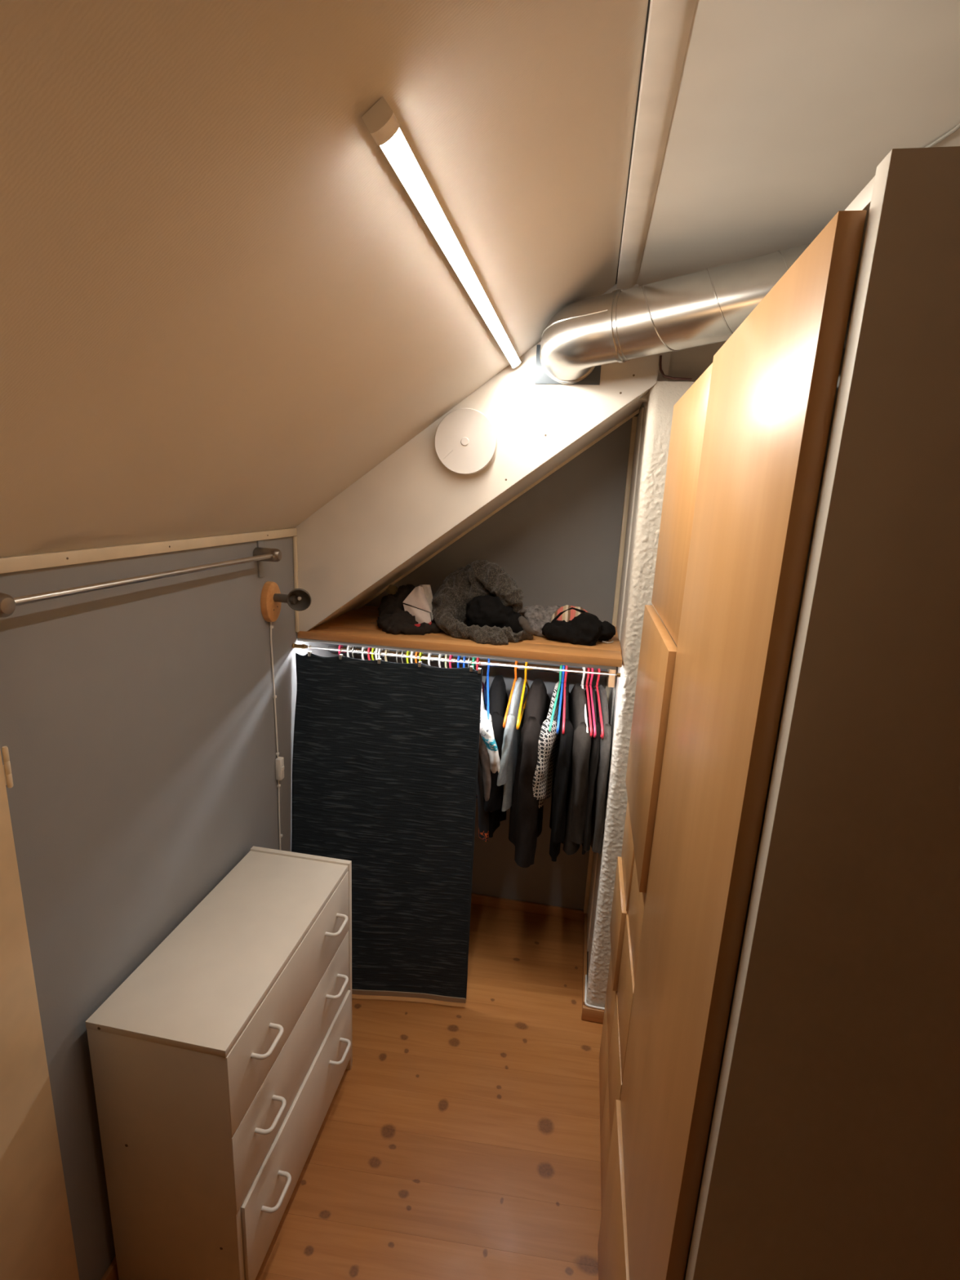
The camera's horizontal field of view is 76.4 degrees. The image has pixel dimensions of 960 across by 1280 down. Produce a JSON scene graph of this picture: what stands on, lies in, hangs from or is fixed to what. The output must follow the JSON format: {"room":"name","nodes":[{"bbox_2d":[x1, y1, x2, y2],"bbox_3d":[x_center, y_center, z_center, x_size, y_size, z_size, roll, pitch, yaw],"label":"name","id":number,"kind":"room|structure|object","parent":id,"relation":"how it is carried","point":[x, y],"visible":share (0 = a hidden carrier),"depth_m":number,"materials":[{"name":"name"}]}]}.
{"room":"walk-in closet","nodes":[
{"label":"walk-in closet","id":0,"kind":"room"},
{"bbox_2d":[0,536,355,1279],"bbox_3d":[-0.964,0.843,0.325,0.050,1.621,4.710,5,14,9],"label":"wall","id":1,"kind":"structure","parent":0,"point":[137,721],"depth_m":1.27,"materials":[{"name":"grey paint"}]},
{"bbox_2d":[0,746,79,1279],"bbox_3d":[-0.865,0.777,0.691,0.017,1.563,0.876,5,14,9],"label":"door","id":2,"kind":"structure","parent":1,"relation":"in","point":[37,1242],"depth_m":1.07,"materials":[{"name":"beige paint"}]},
{"bbox_2d":[100,1256,118,1279],"bbox_3d":[-1.016,1.667,0.245,0.012,0.055,4.130,5,14,9],"label":"baseboard","id":3,"kind":"structure","parent":1,"relation":"attached to","point":[111,1273],"depth_m":1.34,"materials":[{"name":"brown wood"}]},
{"bbox_2d":[0,540,282,617],"bbox_3d":[-0.658,-0.132,1.307,0.072,0.102,0.870,5,14,9],"label":"rail","id":4,"kind":"object","parent":1,"relation":"attached to","point":[8,603],"visible":1,"depth_m":1.16,"materials":[{"name":"metal"}]},
{"bbox_2d":[0,528,296,573],"bbox_3d":[-0.941,0.131,-0.106,0.011,0.024,4.189,5,14,9],"label":"trim","id":5,"kind":"structure","parent":1,"relation":"attached to","point":[38,561],"depth_m":1.20,"materials":[{"name":"beige wood"}]},
{"bbox_2d":[260,581,311,849],"bbox_3d":[-0.577,0.404,1.897,0.135,1.172,0.088,5,14,9],"label":"wall lamp","id":6,"kind":"object","parent":1,"relation":"attached to","point":[271,598],"visible":1,"depth_m":1.78,"materials":[{"name":"brown wood"}]},
{"bbox_2d":[275,756,284,780],"bbox_3d":[-0.631,0.406,1.924,0.020,0.072,0.024,5,14,9],"label":"switch","id":7,"kind":"object","parent":6,"relation":"attached to","point":[279,762],"depth_m":1.91,"materials":[{"name":"white plastic"}]},
{"bbox_2d":[293,536,299,632],"bbox_3d":[-0.584,-0.174,1.936,0.012,0.307,0.012,5,14,9],"label":"trim","id":8,"kind":"structure","parent":1,"relation":"attached to","point":[295,538],"depth_m":1.92,"materials":[{"name":"beige wood"}]},
{"bbox_2d":[328,645,616,687],"bbox_3d":[-0.047,0.068,2.162,1.034,0.090,0.056,5,14,9],"label":"closet rod","id":9,"kind":"object","parent":1,"relation":"attached to","point":[611,678],"visible":0.63,"depth_m":2.14,"materials":[{"name":"silver metal"}]},
{"bbox_2d":[337,644,343,654],"bbox_3d":[-0.514,0.104,2.256,0.008,0.189,0.384,5,14,9],"label":"clothes hanger","id":10,"kind":"object","parent":9,"relation":"hanging from","point":[340,646],"visible":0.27,"depth_m":2.22,"materials":[{"name":"pink plastic"}]},
{"bbox_2d":[346,645,351,657],"bbox_3d":[-0.483,0.107,2.251,0.008,0.189,0.384,4,14,7],"label":"clothes hanger","id":11,"kind":"object","parent":9,"relation":"hanging from","point":[348,646],"visible":0.22,"depth_m":2.22,"materials":[{"name":"white plastic"}]},
{"bbox_2d":[361,647,365,659],"bbox_3d":[-0.428,0.112,2.242,0.008,0.189,0.384,5,14,7],"label":"clothes hanger","id":12,"kind":"object","parent":9,"relation":"hanging from","point":[362,648],"visible":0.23,"depth_m":2.21,"materials":[{"name":"white plastic"}]},
{"bbox_2d":[367,647,372,660],"bbox_3d":[-0.404,0.114,2.238,0.008,0.189,0.384,5,14,8],"label":"clothes hanger","id":13,"kind":"object","parent":9,"relation":"hanging from","point":[369,648],"visible":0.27,"depth_m":2.21,"materials":[{"name":"red plastic"}]},
{"bbox_2d":[371,648,375,660],"bbox_3d":[-0.389,0.115,2.235,0.008,0.189,0.384,6,14,12],"label":"clothes hanger","id":14,"kind":"object","parent":9,"relation":"hanging from","point":[372,649],"visible":0.22,"depth_m":2.20,"materials":[{"name":"plastic"}]},
{"bbox_2d":[374,648,378,660],"bbox_3d":[-0.377,0.116,2.233,0.008,0.189,0.384,4,14,6],"label":"clothes hanger","id":15,"kind":"object","parent":9,"relation":"hanging from","point":[376,649],"visible":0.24,"depth_m":2.20,"materials":[{"name":"white plastic"}]},
{"bbox_2d":[377,648,382,658],"bbox_3d":[-0.365,0.117,2.231,0.009,0.189,0.384,5,14,10],"label":"clothes hanger","id":16,"kind":"object","parent":9,"relation":"hanging from","point":[379,650],"visible":0.17,"depth_m":2.20,"materials":[{"name":"white plastic"}]},
{"bbox_2d":[384,648,389,661],"bbox_3d":[-0.340,0.119,2.227,0.008,0.189,0.384,5,14,11],"label":"clothes hanger","id":17,"kind":"object","parent":9,"relation":"hanging from","point":[386,650],"visible":0.2,"depth_m":2.20,"materials":[{"name":"beige plastic"}]},
{"bbox_2d":[405,651,410,663],"bbox_3d":[-0.262,0.126,2.215,0.009,0.189,0.384,5,14,9],"label":"clothes hanger","id":18,"kind":"object","parent":9,"relation":"hanging from","point":[407,652],"visible":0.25,"depth_m":2.18,"materials":[{"name":"plastic"}]},
{"bbox_2d":[410,651,414,663],"bbox_3d":[-0.247,0.128,2.212,0.009,0.189,0.384,4,14,7],"label":"clothes hanger","id":19,"kind":"object","parent":9,"relation":"hanging from","point":[411,652],"visible":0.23,"depth_m":2.18,"materials":[{"name":"white plastic"}]},
{"bbox_2d":[414,652,419,662],"bbox_3d":[-0.229,0.129,2.209,0.009,0.189,0.384,6,14,12],"label":"clothes hanger","id":20,"kind":"object","parent":9,"relation":"hanging from","point":[415,654],"visible":0.17,"depth_m":2.18,"materials":[{"name":"orange plastic"}]},
{"bbox_2d":[427,653,431,666],"bbox_3d":[-0.183,0.133,2.202,0.009,0.189,0.384,5,14,9],"label":"clothes hanger","id":21,"kind":"object","parent":9,"relation":"hanging from","point":[429,654],"visible":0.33,"depth_m":2.17,"materials":[{"name":"white plastic"}]},
{"bbox_2d":[438,653,442,667],"bbox_3d":[-0.144,0.136,2.196,0.008,0.189,0.384,6,14,12],"label":"clothes hanger","id":22,"kind":"object","parent":9,"relation":"hanging from","point":[440,655],"visible":0.23,"depth_m":2.16,"materials":[{"name":"white plastic"}]},
{"bbox_2d":[444,654,448,667],"bbox_3d":[-0.123,0.138,2.192,0.009,0.189,0.384,4,14,6],"label":"clothes hanger","id":23,"kind":"object","parent":9,"relation":"hanging from","point":[446,655],"visible":0.25,"depth_m":2.16,"materials":[{"name":"plastic"}]},
{"bbox_2d":[448,654,453,668],"bbox_3d":[-0.106,0.140,2.189,0.009,0.189,0.384,5,14,11],"label":"clothes hanger","id":24,"kind":"object","parent":9,"relation":"hanging from","point":[451,655],"visible":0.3,"depth_m":2.16,"materials":[{"name":"pink plastic"}]},
{"bbox_2d":[457,655,461,667],"bbox_3d":[-0.078,0.142,2.185,0.008,0.189,0.384,5,14,10],"label":"clothes hanger","id":25,"kind":"object","parent":9,"relation":"hanging from","point":[459,656],"visible":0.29,"depth_m":2.15,"materials":[{"name":"blue plastic"}]},
{"bbox_2d":[462,656,466,667],"bbox_3d":[-0.058,0.144,2.182,0.008,0.189,0.384,4,14,6],"label":"clothes hanger","id":26,"kind":"object","parent":9,"relation":"hanging from","point":[464,657],"visible":0.22,"depth_m":2.15,"materials":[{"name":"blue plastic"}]},
{"bbox_2d":[475,754,488,841],"bbox_3d":[-0.022,0.413,2.244,0.114,0.584,0.460,1,14,-5],"label":"hoodie","id":27,"kind":"object","parent":26,"relation":"hanging from","point":[483,816],"visible":0.11,"depth_m":2.09,"materials":[{"name":"black fabric"}]},
{"bbox_2d":[471,657,475,669],"bbox_3d":[-0.025,0.147,2.176,0.008,0.189,0.384,5,14,8],"label":"clothes hanger","id":28,"kind":"object","parent":9,"relation":"hanging from","point":[473,658],"visible":0.19,"depth_m":2.14,"materials":[{"name":"green plastic"}]},
{"bbox_2d":[475,657,484,693],"bbox_3d":[-0.011,0.148,2.174,0.008,0.189,0.384,5,14,8],"label":"clothes hanger","id":29,"kind":"object","parent":9,"relation":"hanging from","point":[477,658],"visible":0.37,"depth_m":2.15,"materials":[{"name":"red plastic"}]},
{"bbox_2d":[478,732,492,812],"bbox_3d":[-0.002,0.335,2.224,0.105,0.422,0.456,1,14,-6],"label":"sweater","id":30,"kind":"object","parent":29,"relation":"hanging from","point":[482,751],"visible":0.16,"depth_m":2.02,"materials":[{"name":"grey fabric"}]},
{"bbox_2d":[484,658,489,719],"bbox_3d":[0.027,0.151,2.168,0.009,0.189,0.384,2,14,-2],"label":"clothes hanger","id":31,"kind":"object","parent":9,"relation":"hanging from","point":[486,681],"visible":0.8,"depth_m":2.13,"materials":[{"name":"blue plastic"}]},
{"bbox_2d":[480,688,500,773],"bbox_3d":[0.015,0.270,2.204,0.113,0.284,0.490,1,14,-6],"label":"printed tee","id":32,"kind":"object","parent":31,"relation":"hanging from","point":[486,732],"visible":0.39,"depth_m":1.99,"materials":[{"name":"white fabric"}]},
{"bbox_2d":[477,675,508,837],"bbox_3d":[0.056,0.399,2.230,0.109,0.544,0.430,3,14,3],"label":"sweater","id":33,"kind":"object","parent":31,"relation":"hanging from","point":[498,696],"visible":0.52,"depth_m":2.07,"materials":[{"name":"fabric"}]},
{"bbox_2d":[502,661,518,728],"bbox_3d":[0.124,0.160,2.152,0.008,0.189,0.384,6,14,12],"label":"clothes hanger","id":34,"kind":"object","parent":9,"relation":"hanging from","point":[516,662],"visible":0.58,"depth_m":2.08,"materials":[{"name":"orange plastic"}]},
{"bbox_2d":[497,677,527,811],"bbox_3d":[0.122,0.358,2.199,0.046,0.444,0.418,6,14,12],"label":"shirt","id":35,"kind":"object","parent":34,"relation":"hanging from","point":[512,736],"visible":0.73,"depth_m":2.08,"materials":[{"name":"grey fabric"}]},
{"bbox_2d":[515,662,529,729],"bbox_3d":[0.159,0.163,2.147,0.008,0.189,0.384,5,14,9],"label":"clothes hanger","id":36,"kind":"object","parent":9,"relation":"hanging from","point":[519,717],"visible":0.8,"depth_m":2.10,"materials":[{"name":"yellow plastic"}]},
{"bbox_2d":[508,679,551,867],"bbox_3d":[0.188,0.441,2.216,0.114,0.607,0.453,5,14,9],"label":"jacket","id":37,"kind":"object","parent":36,"relation":"hanging from","point":[526,819],"visible":0.8,"depth_m":2.05,"materials":[{"name":"fabric"}]},
{"bbox_2d":[548,665,564,731],"bbox_3d":[0.278,0.173,2.127,0.008,0.189,0.384,6,14,14],"label":"clothes hanger","id":38,"kind":"object","parent":9,"relation":"hanging from","point":[561,666],"visible":0.52,"depth_m":2.05,"materials":[{"name":"green plastic"}]},
{"bbox_2d":[532,681,564,808],"bbox_3d":[0.261,0.346,2.169,0.077,0.394,0.432,6,14,15],"label":"patterned dress","id":39,"kind":"object","parent":38,"relation":"hanging from","point":[543,783],"visible":0.64,"depth_m":2.00,"materials":[{"name":"white fabric"}]},
{"bbox_2d":[556,665,564,733],"bbox_3d":[0.286,0.174,2.126,0.008,0.189,0.384,5,14,9],"label":"clothes hanger","id":40,"kind":"object","parent":9,"relation":"hanging from","point":[563,666],"visible":0.79,"depth_m":2.05,"materials":[{"name":"blue plastic"}]},
{"bbox_2d":[561,665,568,733],"bbox_3d":[0.295,0.174,2.125,0.009,0.189,0.384,4,14,6],"label":"clothes hanger","id":41,"kind":"object","parent":9,"relation":"hanging from","point":[566,666],"visible":0.7,"depth_m":2.05,"materials":[{"name":"red plastic"}]},
{"bbox_2d":[549,681,573,862],"bbox_3d":[0.296,0.440,2.194,0.056,0.584,0.438,4,14,7],"label":"dress","id":42,"kind":"object","parent":41,"relation":"hanging from","point":[565,742],"visible":0.84,"depth_m":2.01,"materials":[{"name":"black fabric"}]},
{"bbox_2d":[580,666,588,733],"bbox_3d":[0.353,0.179,2.115,0.008,0.189,0.384,3,14,1],"label":"clothes hanger","id":43,"kind":"object","parent":9,"relation":"hanging from","point":[583,668],"visible":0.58,"depth_m":2.02,"materials":[{"name":"white plastic"}]},
{"bbox_2d":[560,683,591,854],"bbox_3d":[0.332,0.436,2.176,0.082,0.564,0.462,3,14,1],"label":"coat","id":44,"kind":"object","parent":43,"relation":"hanging from","point":[578,777],"visible":0.7,"depth_m":2.01,"materials":[{"name":"fabric"}]},
{"bbox_2d":[583,667,592,737],"bbox_3d":[0.368,0.181,2.113,0.008,0.189,0.384,3,14,2],"label":"clothes hanger","id":45,"kind":"object","parent":9,"relation":"hanging from","point":[588,668],"visible":0.63,"depth_m":2.04,"materials":[{"name":"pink plastic"}]},
{"bbox_2d":[582,684,600,854],"bbox_3d":[0.375,0.428,2.175,0.040,0.544,0.437,3,14,1],"label":"shirt","id":46,"kind":"object","parent":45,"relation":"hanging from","point":[595,742],"visible":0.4,"depth_m":1.98,"materials":[{"name":"fabric"}]},
{"bbox_2d":[584,667,596,737],"bbox_3d":[0.381,0.182,2.111,0.008,0.189,0.384,3,14,2],"label":"clothes hanger","id":47,"kind":"object","parent":9,"relation":"hanging from","point":[594,733],"visible":0.62,"depth_m":2.04,"materials":[{"name":"pink plastic"}]},
{"bbox_2d":[593,668,604,738],"bbox_3d":[0.402,0.184,2.107,0.008,0.189,0.384,3,14,2],"label":"clothes hanger","id":48,"kind":"object","parent":9,"relation":"hanging from","point":[596,686],"visible":0.55,"depth_m":2.03,"materials":[{"name":"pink plastic"}]},
{"bbox_2d":[590,684,611,853],"bbox_3d":[0.411,0.431,2.165,0.047,0.544,0.447,3,14,3],"label":"shirt","id":49,"kind":"object","parent":48,"relation":"hanging from","point":[598,807],"visible":0.51,"depth_m":2.00,"materials":[{"name":"fabric"}]},
{"bbox_2d":[255,903,603,1279],"bbox_3d":[-0.139,1.732,0.392,1.743,0.060,4.730,5,14,9],"label":"floor","id":50,"kind":"structure","parent":0,"point":[459,1140],"depth_m":1.71,"materials":[{"name":"brown wood"}]},
{"bbox_2d":[85,845,352,1279],"bbox_3d":[-0.563,1.033,1.538,0.342,0.720,0.618,5,14,9],"label":"dresser","id":51,"kind":"object","parent":50,"relation":"on","point":[219,1064],"visible":1,"depth_m":1.29,"materials":[{"name":"white laminate"}]},
{"bbox_2d":[599,362,712,1211],"bbox_3d":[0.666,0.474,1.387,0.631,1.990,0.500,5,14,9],"label":"door","id":52,"kind":"structure","parent":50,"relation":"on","point":[660,631],"depth_m":1.32,"materials":[{"name":"brown wood"}]},
{"bbox_2d":[597,146,959,1279],"bbox_3d":[0.578,0.582,0.889,0.627,2.006,0.536,5,14,9],"label":"wardrobe","id":53,"kind":"object","parent":50,"relation":"on","point":[788,1108],"visible":1,"depth_m":0.59,"materials":[{"name":"brown wood"}]},
{"bbox_2d":[294,284,659,638],"bbox_3d":[-0.054,-0.466,1.792,1.050,1.034,0.029,5,14,9],"label":"wall","id":54,"kind":"structure","parent":0,"point":[409,500],"depth_m":1.79,"materials":[{"name":"white paint"}]},
{"bbox_2d":[292,643,621,677],"bbox_3d":[-0.093,0.062,1.880,1.034,0.016,0.016,5,14,9],"label":"wire","id":55,"kind":"object","parent":54,"relation":"attached to","point":[294,646],"visible":1,"depth_m":1.88,"materials":[{"name":"metal"}]},
{"bbox_2d":[291,645,482,1003],"bbox_3d":[-0.330,0.646,2.008,0.621,1.226,0.103,5,14,9],"label":"curtain","id":56,"kind":"object","parent":55,"relation":"hanging from","point":[385,757],"visible":0.88,"depth_m":2.00,"materials":[{"name":"black fabric"}]},
{"bbox_2d":[297,605,622,670],"bbox_3d":[-0.041,-0.025,2.141,1.036,0.034,0.506,5,14,9],"label":"closet shelf","id":57,"kind":"object","parent":54,"relation":"attached to","point":[360,626],"depth_m":1.93,"materials":[{"name":"brown wood"}]},
{"bbox_2d":[377,584,440,635],"bbox_3d":[-0.268,-0.112,2.081,0.188,0.140,0.266,-6,16,-32],"label":"jumper","id":58,"kind":"object","parent":57,"relation":"on","point":[393,618],"depth_m":2.03,"materials":[{"name":"black fabric"}]},
{"bbox_2d":[403,584,434,626],"bbox_3d":[-0.203,-0.111,2.056,0.115,0.144,0.104,5,14,9],"label":"folded cloth","id":59,"kind":"object","parent":57,"relation":"on","point":[421,597],"visible":0.82,"depth_m":2.05,"materials":[{"name":"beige fabric"}]},
{"bbox_2d":[431,558,533,645],"bbox_3d":[-0.010,-0.147,2.049,0.290,0.247,0.385,-3,15,-23],"label":"scarf","id":60,"kind":"object","parent":57,"relation":"on","point":[482,577],"visible":0.83,"depth_m":2.01,"materials":[{"name":"grey fabric"}]},
{"bbox_2d":[517,615,534,635],"bbox_3d":[0.150,-0.048,1.982,0.056,0.061,0.032,5,14,9],"label":"sock","id":61,"kind":"object","parent":60,"relation":"on","point":[524,624],"visible":1,"depth_m":1.97,"materials":[{"name":"fabric"}]},
{"bbox_2d":[462,593,533,637],"bbox_3d":[0.061,-0.081,2.016,0.238,0.140,0.111,5,14,9],"label":"cloth","id":62,"kind":"object","parent":57,"relation":"on","point":[484,611],"visible":0.66,"depth_m":1.98,"materials":[{"name":"fabric"}]},
{"bbox_2d":[518,604,561,636],"bbox_3d":[0.217,-0.070,2.101,0.179,0.094,0.165,5,14,9],"label":"grey knit","id":63,"kind":"object","parent":57,"relation":"on","point":[537,616],"visible":0.48,"depth_m":2.06,"materials":[{"name":"grey fabric"}]},
{"bbox_2d":[542,612,616,645],"bbox_3d":[0.334,-0.044,2.003,0.249,0.100,0.134,0,14,-11],"label":"trousers","id":64,"kind":"object","parent":57,"relation":"on","point":[584,628],"visible":0.98,"depth_m":1.97,"materials":[{"name":"fabric"}]},
{"bbox_2d":[551,604,587,621],"bbox_3d":[0.303,-0.063,2.050,0.141,0.111,0.102,5,14,9],"label":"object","id":65,"kind":"object","parent":64,"relation":"on","point":[566,613],"visible":0.42,"depth_m":2.01,"materials":[{"name":"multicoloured fabric"}]},
{"bbox_2d":[434,408,497,474],"bbox_3d":[-0.039,-0.562,1.732,0.179,0.179,0.041,5,14,9],"label":"round wall fixture","id":66,"kind":"object","parent":54,"relation":"attached to","point":[465,439],"visible":1,"depth_m":1.72,"materials":[{"name":"white plastic"}]},
{"bbox_2d":[0,0,959,557],"bbox_3d":[-0.069,-0.161,-0.254,1.823,0.768,4.360,5,14,9],"label":"ceiling","id":67,"kind":"structure","parent":0,"point":[224,304],"depth_m":0.75,"materials":[{"name":"paint"}]},
{"bbox_2d":[361,96,521,368],"bbox_3d":[-0.001,-0.632,1.128,0.032,0.030,1.126,5,14,9],"label":"tube light","id":68,"kind":"object","parent":67,"relation":"in","point":[380,120],"visible":1,"depth_m":0.75,"materials":[{"name":"white plastic"}]},
{"bbox_2d":[534,243,810,385],"bbox_3d":[0.496,-0.747,1.402,0.855,0.242,0.234,10,16,29],"label":"ventilation duct","id":69,"kind":"object","parent":67,"relation":"attached to","point":[707,306],"visible":0.71,"depth_m":1.36,"materials":[{"name":"silver metal"}]},
{"bbox_2d":[924,122,959,147],"bbox_3d":[0.683,-0.737,0.873,0.015,0.006,0.163,3,14,0],"label":"cable","id":70,"kind":"object","parent":67,"relation":"attached to","point":[955,128],"visible":0.65,"depth_m":0.90,"materials":[{"name":"white plastic"}]},
{"bbox_2d":[311,389,649,629],"bbox_3d":[-0.021,-0.423,2.063,1.036,0.828,0.482,5,14,9],"label":"wood trim","id":71,"kind":"structure","parent":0,"point":[634,406],"depth_m":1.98,"materials":[{"name":"wood"}]},
{"bbox_2d":[355,413,639,910],"bbox_3d":[0.079,0.109,2.441,1.203,2.150,0.040,5,14,9],"label":"wall","id":72,"kind":"structure","parent":0,"point":[558,540],"depth_m":2.30,"materials":[{"name":"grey paint"}]},
{"bbox_2d":[471,893,584,920],"bbox_3d":[-0.043,1.131,2.673,1.004,0.045,0.012,5,14,9],"label":"baseboard","id":73,"kind":"structure","parent":72,"relation":"attached to","point":[498,902],"depth_m":2.63,"materials":[{"name":"brown wood"}]},
{"bbox_2d":[586,351,671,982],"bbox_3d":[0.489,0.203,2.131,0.041,2.150,0.452,5,14,9],"label":"wall","id":74,"kind":"structure","parent":0,"point":[665,356],"depth_m":1.96,"materials":[{"name":"white paint"}]},
{"bbox_2d":[582,913,586,1005],"bbox_3d":[0.404,1.228,2.346,0.012,0.052,0.468,5,14,9],"label":"baseboard","id":75,"kind":"structure","parent":74,"relation":"attached to","point":[584,937],"depth_m":2.33,"materials":[{"name":"brown wood"}]},
{"bbox_2d":[583,416,637,913],"bbox_3d":[0.494,0.188,2.348,0.020,1.980,0.027,5,14,9],"label":"trim","id":76,"kind":"structure","parent":74,"relation":"attached to","point":[633,426],"depth_m":2.21,"materials":[{"name":"wood"}]},
{"bbox_2d":[586,407,644,951],"bbox_3d":[0.480,0.216,2.226,0.005,1.980,0.220,5,14,9],"label":"trim","id":77,"kind":"structure","parent":74,"relation":"attached to","point":[640,417],"depth_m":2.10,"materials":[{"name":"paint"}]},
{"bbox_2d":[586,381,694,1007],"bbox_3d":[0.550,0.308,1.899,0.267,2.062,0.103,5,14,9],"label":"wall pillar","id":78,"kind":"structure","parent":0,"point":[664,395],"depth_m":1.80,"materials":[{"name":"paint"}]},
{"bbox_2d":[581,1004,604,1023],"bbox_3d":[0.489,1.296,2.080,0.280,0.050,0.014,5,14,9],"label":"baseboard","id":79,"kind":"structure","parent":78,"relation":"attached to","point":[589,1014],"depth_m":2.09,"materials":[{"name":"brown wood"}]},
{"bbox_2d":[584,974,604,1009],"bbox_3d":[0.405,1.243,2.155,0.071,0.008,0.142,5,14,9],"label":"cable","id":80,"kind":"object","parent":79,"relation":"on","point":[585,987],"visible":0.93,"depth_m":2.11,"materials":[{"name":"white plastic"}]},
{"bbox_2d":[638,341,725,402],"bbox_3d":[0.759,-0.797,1.686,0.820,0.267,0.055,5,14,9],"label":"wall","id":81,"kind":"structure","parent":0,"point":[691,362],"depth_m":1.70,"materials":[{"name":"paint"}]},
{"bbox_2d":[658,355,692,380],"bbox_3d":[0.516,-0.718,1.610,0.089,0.061,0.008,5,14,11],"label":"cable","id":82,"kind":"object","parent":81,"relation":"attached to","point":[660,356],"visible":1,"depth_m":1.61,"materials":[{"name":"black plastic"}]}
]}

